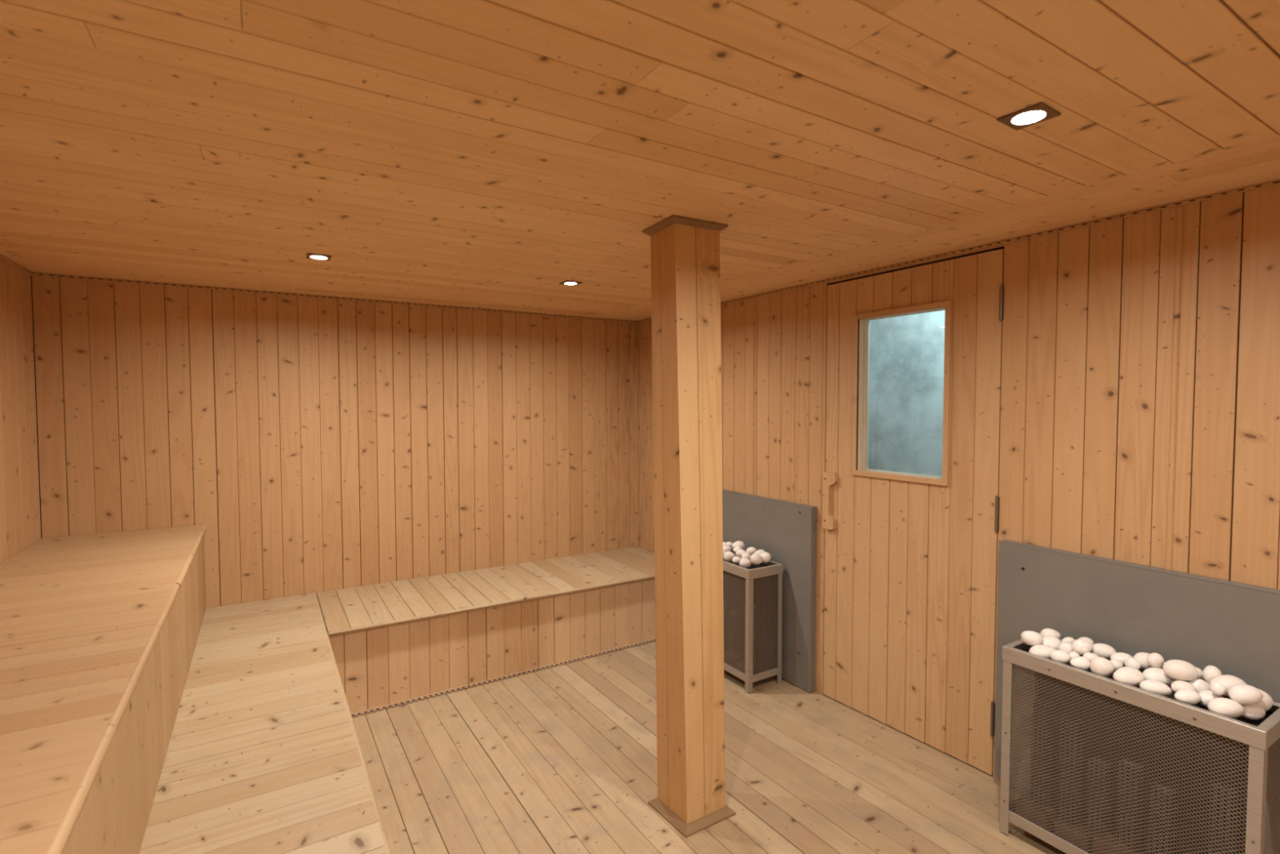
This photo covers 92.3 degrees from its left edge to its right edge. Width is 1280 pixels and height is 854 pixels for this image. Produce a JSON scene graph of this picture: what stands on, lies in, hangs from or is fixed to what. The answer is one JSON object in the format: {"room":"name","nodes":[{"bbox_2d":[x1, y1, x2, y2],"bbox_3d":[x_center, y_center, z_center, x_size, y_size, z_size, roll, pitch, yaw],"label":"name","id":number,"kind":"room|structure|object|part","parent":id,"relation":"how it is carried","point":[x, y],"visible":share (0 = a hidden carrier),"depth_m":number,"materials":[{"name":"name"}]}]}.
{"room":"spa","nodes":[
{"label":"spa","id":0,"kind":"room"},
{"bbox_2d":[0,257,40,563],"bbox_3d":[-1.161,0.446,0.217,0.050,2.155,6.058,-1,3,-32],"label":"wall","id":1,"kind":"structure","parent":0,"point":[20,500],"depth_m":2.53,"materials":[{"name":"brown wood"}]},
{"bbox_2d":[0,253,32,275],"bbox_3d":[-1.137,-0.584,0.193,0.008,0.014,5.958,-1,3,-32],"label":"trim","id":2,"kind":"structure","parent":1,"relation":"attached to","point":[2,257],"depth_m":2.54,"materials":[{"name":"brown wood"}]},
{"bbox_2d":[31,273,634,608],"bbox_3d":[-1.374,0.315,3.611,3.246,2.155,0.050,-1,3,-32],"label":"wall","id":3,"kind":"structure","parent":0,"point":[318,444],"depth_m":3.36,"materials":[{"name":"brown wood"}]},
{"bbox_2d":[31,271,636,322],"bbox_3d":[-1.360,-0.713,3.546,3.146,0.014,0.009,-1,3,-32],"label":"trim","id":4,"kind":"structure","parent":3,"relation":"attached to","point":[33,273],"depth_m":3.27,"materials":[{"name":"brown wood"}]},
{"bbox_2d":[0,0,1279,320],"bbox_3d":[0.199,-0.650,1.013,3.246,0.050,6.058,-1,3,-32],"label":"ceiling","id":5,"kind":"structure","parent":0,"point":[491,154],"depth_m":1.31,"materials":[{"name":"brown wood"}]},
{"bbox_2d":[306,253,331,261],"bbox_3d":[-1.277,-0.675,2.443,0.084,0.004,0.084,-1,3,-32],"label":"recessed light","id":6,"kind":"object","parent":5,"relation":"in","point":[309,255],"visible":1,"depth_m":2.44,"materials":[{"name":"brown metal"}]},
{"bbox_2d":[559,280,582,285],"bbox_3d":[-0.337,-0.698,2.983,0.084,0.004,0.084,-1,3,-32],"label":"recessed light","id":7,"kind":"object","parent":5,"relation":"in","point":[566,282],"visible":1,"depth_m":2.98,"materials":[{"name":"brown metal"}]},
{"bbox_2d":[996,102,1061,130],"bbox_3d":[0.793,-0.632,1.254,0.084,0.004,0.084,-2,3,-34],"label":"recessed light","id":8,"kind":"object","parent":5,"relation":"in","point":[1038,113],"visible":1,"depth_m":1.25,"materials":[{"name":"brown metal"}]},
{"bbox_2d":[352,641,1066,853],"bbox_3d":[0.250,1.378,1.127,3.266,0.245,5.968,-1,3,-32],"label":"floor","id":9,"kind":"structure","parent":0,"point":[562,758],"depth_m":2.33,"materials":[{"name":"brown wood"}]},
{"bbox_2d":[139,592,391,853],"bbox_3d":[-0.426,1.226,0.700,0.511,0.444,5.954,-1,3,-32],"label":"bench","id":10,"kind":"object","parent":9,"relation":"on","point":[264,755],"visible":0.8,"depth_m":1.84,"materials":[{"name":"brown wood"}]},
{"bbox_2d":[0,524,207,853],"bbox_3d":[-0.877,0.802,0.405,0.611,0.426,5.954,-1,3,-32],"label":"bench","id":11,"kind":"object","parent":10,"relation":"on","point":[100,632],"visible":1,"depth_m":1.48,"materials":[{"name":"brown wood"}]},
{"bbox_3d":[-0.635,0.807,0.554,0.014,0.404,5.952,-1,3,-32],"label":"panel","id":12,"kind":"part","parent":11,"relation":"part of","materials":[{"name":"brown wood"}]},
{"bbox_2d":[316,546,655,717],"bbox_3d":[-0.717,1.106,3.605,2.063,0.427,0.694,-1,3,-32],"label":"bench","id":13,"kind":"object","parent":9,"relation":"on","point":[397,642],"visible":0.84,"depth_m":3.27,"materials":[{"name":"brown wood"}]},
{"bbox_3d":[-0.716,1.109,3.633,2.033,0.394,0.649,-1,3,-32],"label":"frame","id":14,"kind":"part","parent":13,"relation":"part of","materials":[{"name":"brown wood"}]},
{"bbox_3d":[-0.715,0.903,3.604,2.050,0.020,0.686,-1,3,-32],"label":"seat","id":15,"kind":"part","parent":13,"relation":"part of","materials":[{"name":"brown wood"}]},
{"bbox_3d":[-0.548,1.314,3.339,2.063,0.031,0.012,-1,3,-32],"label":"moulding","id":16,"kind":"part","parent":13,"relation":"part of","materials":[{"name":"brown wood"}]},
{"bbox_2d":[642,214,735,837],"bbox_3d":[0.162,0.335,2.093,0.254,2.001,0.218,-1,3,-32],"label":"wooden post","id":17,"kind":"object","parent":9,"relation":"on","point":[685,251],"visible":1,"depth_m":2.03,"materials":[{"name":"brown wood"}]},
{"bbox_3d":[0.145,-0.655,2.048,0.220,0.018,0.206,-1,3,-32],"label":"trim","id":18,"kind":"part","parent":17,"relation":"part of","materials":[{"name":"brown wood"}]},
{"bbox_3d":[0.179,1.319,2.141,0.219,0.029,0.218,-1,3,-32],"label":"trim","id":19,"kind":"part","parent":17,"relation":"part of","materials":[{"name":"brown wood"}]},
{"bbox_2d":[723,548,782,693],"bbox_3d":[0.467,0.988,3.311,0.228,0.606,0.608,-1,3,-32],"label":"heater","id":20,"kind":"object","parent":9,"relation":"on","point":[753,594],"visible":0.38,"depth_m":3.10,"materials":[{"name":"metal"}]},
{"bbox_2d":[722,545,732,551],"bbox_3d":[0.472,0.662,3.335,0.053,0.040,0.047,1,3,31],"label":"pebble","id":21,"kind":"object","parent":20,"relation":"on","point":[726,548],"visible":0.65,"depth_m":3.32,"materials":[{"name":"white stone"}]},
{"bbox_2d":[723,551,735,561],"bbox_3d":[0.468,0.679,3.222,0.063,0.056,0.052,0,2,8],"label":"pebble","id":22,"kind":"object","parent":20,"relation":"on","point":[728,556],"visible":0.91,"depth_m":3.20,"materials":[{"name":"white stone"}]},
{"bbox_2d":[725,541,733,546],"bbox_3d":[0.492,0.646,3.379,0.043,0.031,0.037,1,3,31],"label":"pebble","id":23,"kind":"object","parent":20,"relation":"on","point":[728,543],"visible":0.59,"depth_m":3.37,"materials":[{"name":"white stone"}]},
{"bbox_3d":[0.380,0.971,3.257,0.001,0.520,0.582,-1,3,-32],"label":"panel","id":24,"kind":"part","parent":20,"relation":"part of","materials":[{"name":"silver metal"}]},
{"bbox_3d":[0.378,1.230,3.266,0.003,0.036,0.554,-1,3,-32],"label":"rail","id":25,"kind":"part","parent":20,"relation":"part of","materials":[{"name":"metal"}]},
{"bbox_2d":[732,555,741,564],"bbox_3d":[0.500,0.683,3.156,0.053,0.038,0.040,0,2,-2],"label":"pebble","id":26,"kind":"object","parent":20,"relation":"on","point":[735,559],"visible":0.88,"depth_m":3.14,"materials":[{"name":"white stone"}]},
{"bbox_2d":[733,546,742,552],"bbox_3d":[0.517,0.653,3.258,0.047,0.035,0.037,0,2,-10],"label":"pebble","id":27,"kind":"object","parent":20,"relation":"on","point":[735,548],"visible":0.61,"depth_m":3.25,"materials":[{"name":"white stone"}]},
{"bbox_2d":[731,540,744,549],"bbox_3d":[0.528,0.638,3.303,0.069,0.050,0.055,-1,2,-13],"label":"pebble","id":28,"kind":"object","parent":20,"relation":"on","point":[737,544],"visible":0.72,"depth_m":3.29,"materials":[{"name":"white stone"}]},
{"bbox_2d":[735,549,746,557],"bbox_3d":[0.529,0.661,3.212,0.055,0.044,0.049,1,3,33],"label":"pebble","id":29,"kind":"object","parent":20,"relation":"on","point":[739,553],"visible":0.73,"depth_m":3.20,"materials":[{"name":"white stone"}]},
{"bbox_2d":[739,557,751,568],"bbox_3d":[0.534,0.687,3.103,0.065,0.050,0.050,0,2,4],"label":"pebble","id":30,"kind":"object","parent":20,"relation":"on","point":[744,562],"visible":0.91,"depth_m":3.08,"materials":[{"name":"white stone"}]},
{"bbox_2d":[741,551,751,559],"bbox_3d":[0.549,0.672,3.169,0.053,0.052,0.046,0,2,-2],"label":"pebble","id":31,"kind":"object","parent":20,"relation":"on","point":[745,554],"visible":0.56,"depth_m":3.15,"materials":[{"name":"white stone"}]},
{"bbox_3d":[0.536,1.007,3.016,0.027,0.592,0.027,-1,3,-32],"label":"leg","id":32,"kind":"part","parent":20,"relation":"part of","materials":[{"name":"metal"}]},
{"bbox_2d":[746,546,756,555],"bbox_3d":[0.585,0.652,3.222,0.058,0.045,0.047,-1,2,-14],"label":"pebble","id":33,"kind":"object","parent":20,"relation":"on","point":[750,550],"visible":0.65,"depth_m":3.20,"materials":[{"name":"white stone"}]},
{"bbox_3d":[0.467,0.708,3.301,0.226,0.044,0.608,-1,3,-32],"label":"frame","id":34,"kind":"part","parent":20,"relation":"part of","materials":[{"name":"metal"}]},
{"bbox_2d":[750,553,763,564],"bbox_3d":[0.582,0.662,3.078,0.060,0.055,0.060,-2,3,-40],"label":"pebble","id":35,"kind":"object","parent":20,"relation":"on","point":[756,559],"visible":1,"depth_m":3.06,"materials":[{"name":"white stone"}]},
{"bbox_2d":[754,549,764,555],"bbox_3d":[0.618,0.653,3.164,0.061,0.044,0.048,-1,2,-11],"label":"pebble","id":36,"kind":"object","parent":20,"relation":"on","point":[759,552],"visible":0.49,"depth_m":3.15,"materials":[{"name":"white stone"}]},
{"bbox_2d":[760,551,770,562],"bbox_3d":[0.635,0.660,3.112,0.060,0.053,0.050,-1,3,-28],"label":"pebble","id":37,"kind":"object","parent":20,"relation":"on","point":[766,556],"visible":0.86,"depth_m":3.09,"materials":[{"name":"white stone"}]},
{"bbox_3d":[0.622,0.978,3.061,0.200,0.520,0.001,-1,3,-32],"label":"panel","id":38,"kind":"part","parent":20,"relation":"part of","materials":[{"name":"silver metal"}]},
{"bbox_3d":[0.624,1.238,3.068,0.172,0.036,0.003,-1,3,-32],"label":"rail","id":39,"kind":"part","parent":20,"relation":"part of","materials":[{"name":"metal"}]},
{"bbox_3d":[0.702,1.003,3.118,0.027,0.592,0.027,-1,3,-32],"label":"leg","id":40,"kind":"part","parent":20,"relation":"part of","materials":[{"name":"metal"}]},
{"bbox_2d":[999,632,1279,853],"bbox_3d":[1.416,1.012,1.780,0.228,0.606,0.608,-1,3,-32],"label":"heater","id":41,"kind":"object","parent":9,"relation":"on","point":[1117,767],"visible":0.94,"depth_m":1.75,"materials":[{"name":"metal"}]},
{"bbox_3d":[1.183,1.012,1.976,0.027,0.592,0.027,-1,3,-32],"label":"leg","id":42,"kind":"part","parent":41,"relation":"part of","materials":[{"name":"metal"}]},
{"bbox_3d":[1.261,1.242,2.043,0.172,0.036,0.003,-1,3,-32],"label":"rail","id":43,"kind":"part","parent":41,"relation":"part of","materials":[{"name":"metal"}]},
{"bbox_3d":[1.262,0.983,2.030,0.200,0.520,0.001,-1,3,-32],"label":"panel","id":44,"kind":"part","parent":41,"relation":"part of","materials":[{"name":"silver metal"}]},
{"bbox_3d":[1.348,1.008,2.077,0.027,0.592,0.027,-1,3,-32],"label":"leg","id":45,"kind":"part","parent":41,"relation":"part of","materials":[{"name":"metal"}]},
{"bbox_2d":[1028,644,1054,659],"bbox_3d":[1.259,0.704,1.919,0.078,0.044,0.056,0,2,-4],"label":"pebble","id":46,"kind":"object","parent":41,"relation":"on","point":[1044,651],"visible":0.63,"depth_m":1.90,"materials":[{"name":"white stone"}]},
{"bbox_2d":[1021,630,1043,645],"bbox_3d":[1.247,0.671,1.954,0.062,0.045,0.054,1,2,23],"label":"pebble","id":47,"kind":"object","parent":46,"relation":"on","point":[1029,637],"visible":1,"depth_m":1.94,"materials":[{"name":"white stone"}]},
{"bbox_3d":[1.326,1.254,1.734,0.003,0.036,0.554,-1,3,-32],"label":"rail","id":48,"kind":"part","parent":41,"relation":"part of","materials":[{"name":"metal"}]},
{"bbox_2d":[1040,627,1061,638],"bbox_3d":[1.340,0.679,2.006,0.061,0.041,0.045,0,2,-4],"label":"pebble","id":49,"kind":"object","parent":41,"relation":"on","point":[1045,632],"visible":0.58,"depth_m":1.99,"materials":[{"name":"white stone"}]},
{"bbox_2d":[1040,635,1062,649],"bbox_3d":[1.308,0.695,1.962,0.071,0.055,0.057,0,2,-5],"label":"pebble","id":50,"kind":"object","parent":41,"relation":"on","point":[1053,642],"visible":0.4,"depth_m":1.94,"materials":[{"name":"white stone"}]},
{"bbox_2d":[1049,649,1071,663],"bbox_3d":[1.279,0.700,1.869,0.055,0.041,0.049,1,2,20],"label":"pebble","id":51,"kind":"object","parent":41,"relation":"on","point":[1060,655],"visible":0.9,"depth_m":1.85,"materials":[{"name":"white stone"}]},
{"bbox_2d":[1058,641,1073,653],"bbox_3d":[1.328,0.691,1.913,0.043,0.042,0.039,0,2,-5],"label":"pebble","id":52,"kind":"object","parent":41,"relation":"on","point":[1066,646],"visible":0.51,"depth_m":1.90,"materials":[{"name":"white stone"}]},
{"bbox_2d":[1061,636,1075,644],"bbox_3d":[1.371,0.688,1.966,0.041,0.031,0.032,0,2,-7],"label":"pebble","id":53,"kind":"object","parent":41,"relation":"on","point":[1068,639],"visible":0.5,"depth_m":1.96,"materials":[{"name":"white stone"}]},
{"bbox_2d":[1068,651,1080,660],"bbox_3d":[1.326,0.704,1.878,0.035,0.035,0.032,0,2,-9],"label":"pebble","id":54,"kind":"object","parent":41,"relation":"on","point":[1073,654],"visible":0.4,"depth_m":1.87,"materials":[{"name":"white stone"}]},
{"bbox_2d":[1071,639,1093,654],"bbox_3d":[1.353,0.672,1.878,0.057,0.045,0.045,0,2,-6],"label":"pebble","id":55,"kind":"object","parent":54,"relation":"on","point":[1081,646],"visible":0.93,"depth_m":1.86,"materials":[{"name":"white stone"}]},
{"bbox_2d":[1070,656,1090,670],"bbox_3d":[1.307,0.702,1.824,0.055,0.039,0.043,0,2,-7],"label":"pebble","id":56,"kind":"object","parent":41,"relation":"on","point":[1082,663],"visible":0.81,"depth_m":1.81,"materials":[{"name":"white stone"}]},
{"bbox_2d":[1078,636,1093,644],"bbox_3d":[1.392,0.677,1.925,0.055,0.036,0.040,-1,2,-11],"label":"pebble","id":57,"kind":"object","parent":41,"relation":"on","point":[1086,638],"visible":0.39,"depth_m":1.92,"materials":[{"name":"white stone"}]},
{"bbox_2d":[1082,652,1097,661],"bbox_3d":[1.355,0.695,1.843,0.044,0.034,0.038,1,3,32],"label":"pebble","id":58,"kind":"object","parent":41,"relation":"on","point":[1089,655],"visible":0.45,"depth_m":1.83,"materials":[{"name":"white stone"}]},
{"bbox_2d":[1089,656,1115,677],"bbox_3d":[1.343,0.698,1.784,0.060,0.059,0.052,0,2,3],"label":"pebble","id":59,"kind":"object","parent":41,"relation":"on","point":[1099,665],"visible":0.9,"depth_m":1.77,"materials":[{"name":"white stone"}]},
{"bbox_2d":[1089,643,1116,659],"bbox_3d":[1.416,0.686,1.879,0.068,0.046,0.054,0,2,14],"label":"pebble","id":60,"kind":"object","parent":41,"relation":"on","point":[1102,650],"visible":0.66,"depth_m":1.86,"materials":[{"name":"white stone"}]},
{"bbox_2d":[1110,659,1123,671],"bbox_3d":[1.396,0.699,1.803,0.040,0.031,0.031,0,2,-5],"label":"pebble","id":61,"kind":"object","parent":41,"relation":"on","point":[1117,664],"visible":0.6,"depth_m":1.79,"materials":[{"name":"white stone"}]},
{"bbox_2d":[1110,652,1133,666],"bbox_3d":[1.436,0.692,1.830,0.062,0.038,0.048,0,2,8],"label":"pebble","id":62,"kind":"object","parent":41,"relation":"on","point":[1122,657],"visible":0.49,"depth_m":1.82,"materials":[{"name":"white stone"}]},
{"bbox_2d":[1112,666,1144,686],"bbox_3d":[1.374,0.703,1.730,0.082,0.051,0.059,0,2,-11],"label":"pebble","id":63,"kind":"object","parent":41,"relation":"on","point":[1131,676],"visible":0.85,"depth_m":1.71,"materials":[{"name":"white stone"}]},
{"bbox_2d":[1124,657,1141,669],"bbox_3d":[1.425,0.686,1.775,0.036,0.038,0.032,0,2,0],"label":"pebble","id":64,"kind":"object","parent":41,"relation":"on","point":[1131,662],"visible":0.69,"depth_m":1.76,"materials":[{"name":"white stone"}]},
{"bbox_3d":[1.416,0.731,1.770,0.226,0.044,0.608,-1,3,-32],"label":"frame","id":65,"kind":"part","parent":41,"relation":"part of","materials":[{"name":"metal"}]},
{"bbox_2d":[1133,652,1154,669],"bbox_3d":[1.472,0.681,1.791,0.059,0.047,0.049,0,2,-4],"label":"pebble","id":66,"kind":"object","parent":41,"relation":"on","point":[1141,657],"visible":0.63,"depth_m":1.78,"materials":[{"name":"white stone"}]},
{"bbox_2d":[1139,680,1172,696],"bbox_3d":[1.406,0.713,1.676,0.072,0.041,0.054,0,2,13],"label":"pebble","id":67,"kind":"object","parent":41,"relation":"on","point":[1153,686],"visible":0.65,"depth_m":1.66,"materials":[{"name":"white stone"}]},
{"bbox_2d":[1142,667,1175,686],"bbox_3d":[1.462,0.706,1.732,0.083,0.052,0.062,-1,2,-15],"label":"pebble","id":68,"kind":"object","parent":41,"relation":"on","point":[1158,674],"visible":0.58,"depth_m":1.71,"materials":[{"name":"white stone"}]},
{"bbox_2d":[1146,652,1164,667],"bbox_3d":[1.467,0.664,1.750,0.042,0.040,0.036,-1,2,-11],"label":"pebble","id":69,"kind":"object","parent":68,"relation":"on","point":[1154,660],"visible":1,"depth_m":1.74,"materials":[{"name":"white stone"}]},
{"bbox_2d":[1170,680,1196,693],"bbox_3d":[1.465,0.705,1.657,0.056,0.038,0.045,0,2,5],"label":"pebble","id":70,"kind":"object","parent":41,"relation":"on","point":[1175,686],"visible":0.61,"depth_m":1.65,"materials":[{"name":"white stone"}]},
{"bbox_2d":[1174,688,1200,704],"bbox_3d":[1.437,0.708,1.614,0.062,0.037,0.044,0,2,-11],"label":"pebble","id":71,"kind":"object","parent":41,"relation":"on","point":[1189,696],"visible":0.98,"depth_m":1.60,"materials":[{"name":"white stone"}]},
{"bbox_2d":[1187,678,1210,693],"bbox_3d":[1.521,0.708,1.668,0.060,0.048,0.047,0,2,6],"label":"pebble","id":72,"kind":"object","parent":41,"relation":"on","point":[1200,685],"visible":0.41,"depth_m":1.65,"materials":[{"name":"white stone"}]},
{"bbox_2d":[1162,659,1198,680],"bbox_3d":[1.484,0.668,1.688,0.077,0.053,0.062,0,2,12],"label":"pebble","id":73,"kind":"object","parent":72,"relation":"on","point":[1178,669],"visible":1,"depth_m":1.67,"materials":[{"name":"white stone"}]},
{"bbox_2d":[1202,665,1222,683],"bbox_3d":[1.552,0.672,1.667,0.042,0.048,0.039,-1,3,-29],"label":"pebble","id":74,"kind":"object","parent":72,"relation":"on","point":[1210,672],"visible":0.73,"depth_m":1.66,"materials":[{"name":"white stone"}]},
{"bbox_2d":[1195,666,1203,679],"bbox_3d":[1.537,0.681,1.701,0.037,0.033,0.034,1,3,30],"label":"pebble","id":75,"kind":"object","parent":41,"relation":"on","point":[1200,671],"visible":0.23,"depth_m":1.69,"materials":[{"name":"white stone"}]},
{"bbox_2d":[1198,689,1223,706],"bbox_3d":[1.502,0.716,1.618,0.063,0.039,0.048,-1,2,-17],"label":"pebble","id":76,"kind":"object","parent":41,"relation":"on","point":[1206,695],"visible":0.52,"depth_m":1.61,"materials":[{"name":"white stone"}]},
{"bbox_2d":[1210,681,1226,695],"bbox_3d":[1.498,0.677,1.592,0.032,0.032,0.029,-1,2,-16],"label":"pebble","id":77,"kind":"object","parent":76,"relation":"on","point":[1217,688],"visible":1,"depth_m":1.58,"materials":[{"name":"white stone"}]},
{"bbox_2d":[1207,697,1244,718],"bbox_3d":[1.482,0.711,1.555,0.075,0.046,0.056,0,2,-6],"label":"pebble","id":78,"kind":"object","parent":41,"relation":"on","point":[1229,708],"visible":0.82,"depth_m":1.54,"materials":[{"name":"white stone"}]},
{"bbox_2d":[1209,674,1247,696],"bbox_3d":[1.547,0.681,1.617,0.082,0.052,0.061,0,2,-6],"label":"pebble","id":79,"kind":"object","parent":41,"relation":"on","point":[1228,681],"visible":0.52,"depth_m":1.60,"materials":[{"name":"white stone"}]},
{"bbox_2d":[1240,703,1265,719],"bbox_3d":[1.548,0.721,1.560,0.062,0.038,0.046,-1,2,-11],"label":"pebble","id":80,"kind":"object","parent":41,"relation":"on","point":[1255,712],"visible":0.66,"depth_m":1.54,"materials":[{"name":"white stone"}]},
{"bbox_2d":[1228,684,1262,705],"bbox_3d":[1.535,0.678,1.557,0.074,0.047,0.056,-1,2,-17],"label":"pebble","id":81,"kind":"object","parent":80,"relation":"on","point":[1244,694],"visible":1,"depth_m":1.54,"materials":[{"name":"white stone"}]},
{"bbox_3d":[1.485,1.030,1.485,0.027,0.592,0.027,-1,3,-32],"label":"leg","id":82,"kind":"part","parent":41,"relation":"part of","materials":[{"name":"metal"}]},
{"bbox_2d":[1257,688,1273,711],"bbox_3d":[1.596,0.705,1.585,0.056,0.059,0.050,0,2,1],"label":"pebble","id":83,"kind":"object","parent":41,"relation":"on","point":[1266,703],"visible":0.35,"depth_m":1.56,"materials":[{"name":"white stone"}]},
{"bbox_3d":[1.570,1.002,1.530,0.200,0.520,0.001,-1,3,-32],"label":"panel","id":84,"kind":"part","parent":41,"relation":"part of","materials":[{"name":"silver metal"}]},
{"bbox_2d":[867,310,945,476],"bbox_3d":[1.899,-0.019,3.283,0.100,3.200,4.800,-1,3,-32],"label":"window","id":85,"kind":"structure","parent":0,"point":[907,352],"depth_m":3.67,"materials":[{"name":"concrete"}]},
{"bbox_2d":[638,184,1279,790],"bbox_3d":[1.561,0.378,1.891,0.050,2.155,6.058,-1,3,-32],"label":"wall","id":86,"kind":"structure","parent":0,"point":[1087,321],"depth_m":1.94,"materials":[{"name":"brown wood"}]},
{"bbox_2d":[634,322,638,546],"bbox_3d":[-0.025,0.061,4.389,0.022,1.600,0.022,-1,3,-32],"label":"trim","id":87,"kind":"structure","parent":86,"relation":"attached to","point":[636,324],"depth_m":4.38,"materials":[{"name":"brown wood"}]},
{"bbox_2d":[751,297,755,494],"bbox_3d":[0.622,0.305,3.370,0.015,2.009,0.015,-1,3,-32],"label":"trim","id":88,"kind":"structure","parent":86,"relation":"attached to","point":[753,299],"depth_m":3.34,"materials":[{"name":"brown wood"}]},
{"bbox_2d":[722,488,816,692],"bbox_3d":[0.598,0.827,3.388,0.041,0.912,0.933,-1,3,-32],"label":"shield","id":89,"kind":"object","parent":86,"relation":"attached to","point":[785,530],"visible":0.56,"depth_m":3.10,"materials":[{"name":"grey"}]},
{"bbox_2d":[822,248,1004,775],"bbox_3d":[1.119,0.324,2.604,0.094,1.960,0.816,-1,3,-32],"label":"door","id":90,"kind":"structure","parent":86,"relation":"in","point":[911,560],"depth_m":2.51,"materials":[{"name":"brown wood"}]},
{"bbox_3d":[0.897,0.348,2.899,0.022,0.269,0.072,-1,3,-32],"label":"handle","id":91,"kind":"part","parent":90,"relation":"part of","materials":[{"name":"brown wood"}]},
{"bbox_3d":[0.971,-0.143,2.768,0.012,0.720,0.022,-1,3,-32],"label":"casing","id":92,"kind":"part","parent":90,"relation":"part of","materials":[{"name":"brown wood"}]},
{"bbox_3d":[1.085,0.212,2.596,0.012,0.022,0.456,-1,3,-32],"label":"casing","id":93,"kind":"part","parent":90,"relation":"part of","materials":[{"name":"brown wood"}]},
{"bbox_3d":[1.084,-0.485,2.570,0.012,0.022,0.456,-1,3,-32],"label":"casing","id":94,"kind":"part","parent":90,"relation":"part of","materials":[{"name":"brown wood"}]},
{"bbox_3d":[1.198,-0.130,2.398,0.012,0.720,0.022,-1,3,-32],"label":"casing","id":95,"kind":"part","parent":90,"relation":"part of","materials":[{"name":"brown wood"}]},
{"bbox_2d":[636,178,1279,322],"bbox_3d":[1.535,-0.651,1.835,0.008,0.014,5.958,-1,3,-32],"label":"trim","id":96,"kind":"structure","parent":86,"relation":"attached to","point":[1276,182],"depth_m":2.08,"materials":[{"name":"brown wood"}]},
{"bbox_2d":[994,539,1279,791],"bbox_3d":[1.544,0.857,1.850,0.041,0.870,0.907,-1,3,-32],"label":"shield","id":97,"kind":"object","parent":86,"relation":"attached to","point":[1202,621],"visible":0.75,"depth_m":1.87,"materials":[{"name":"grey metal"}]},
{"bbox_2d":[1164,205,1183,569],"bbox_3d":[1.573,0.363,1.825,0.017,2.009,0.017,-1,3,-32],"label":"trim","id":98,"kind":"structure","parent":86,"relation":"attached to","point":[1180,210],"depth_m":1.80,"materials":[{"name":"brown wood"}]}
]}

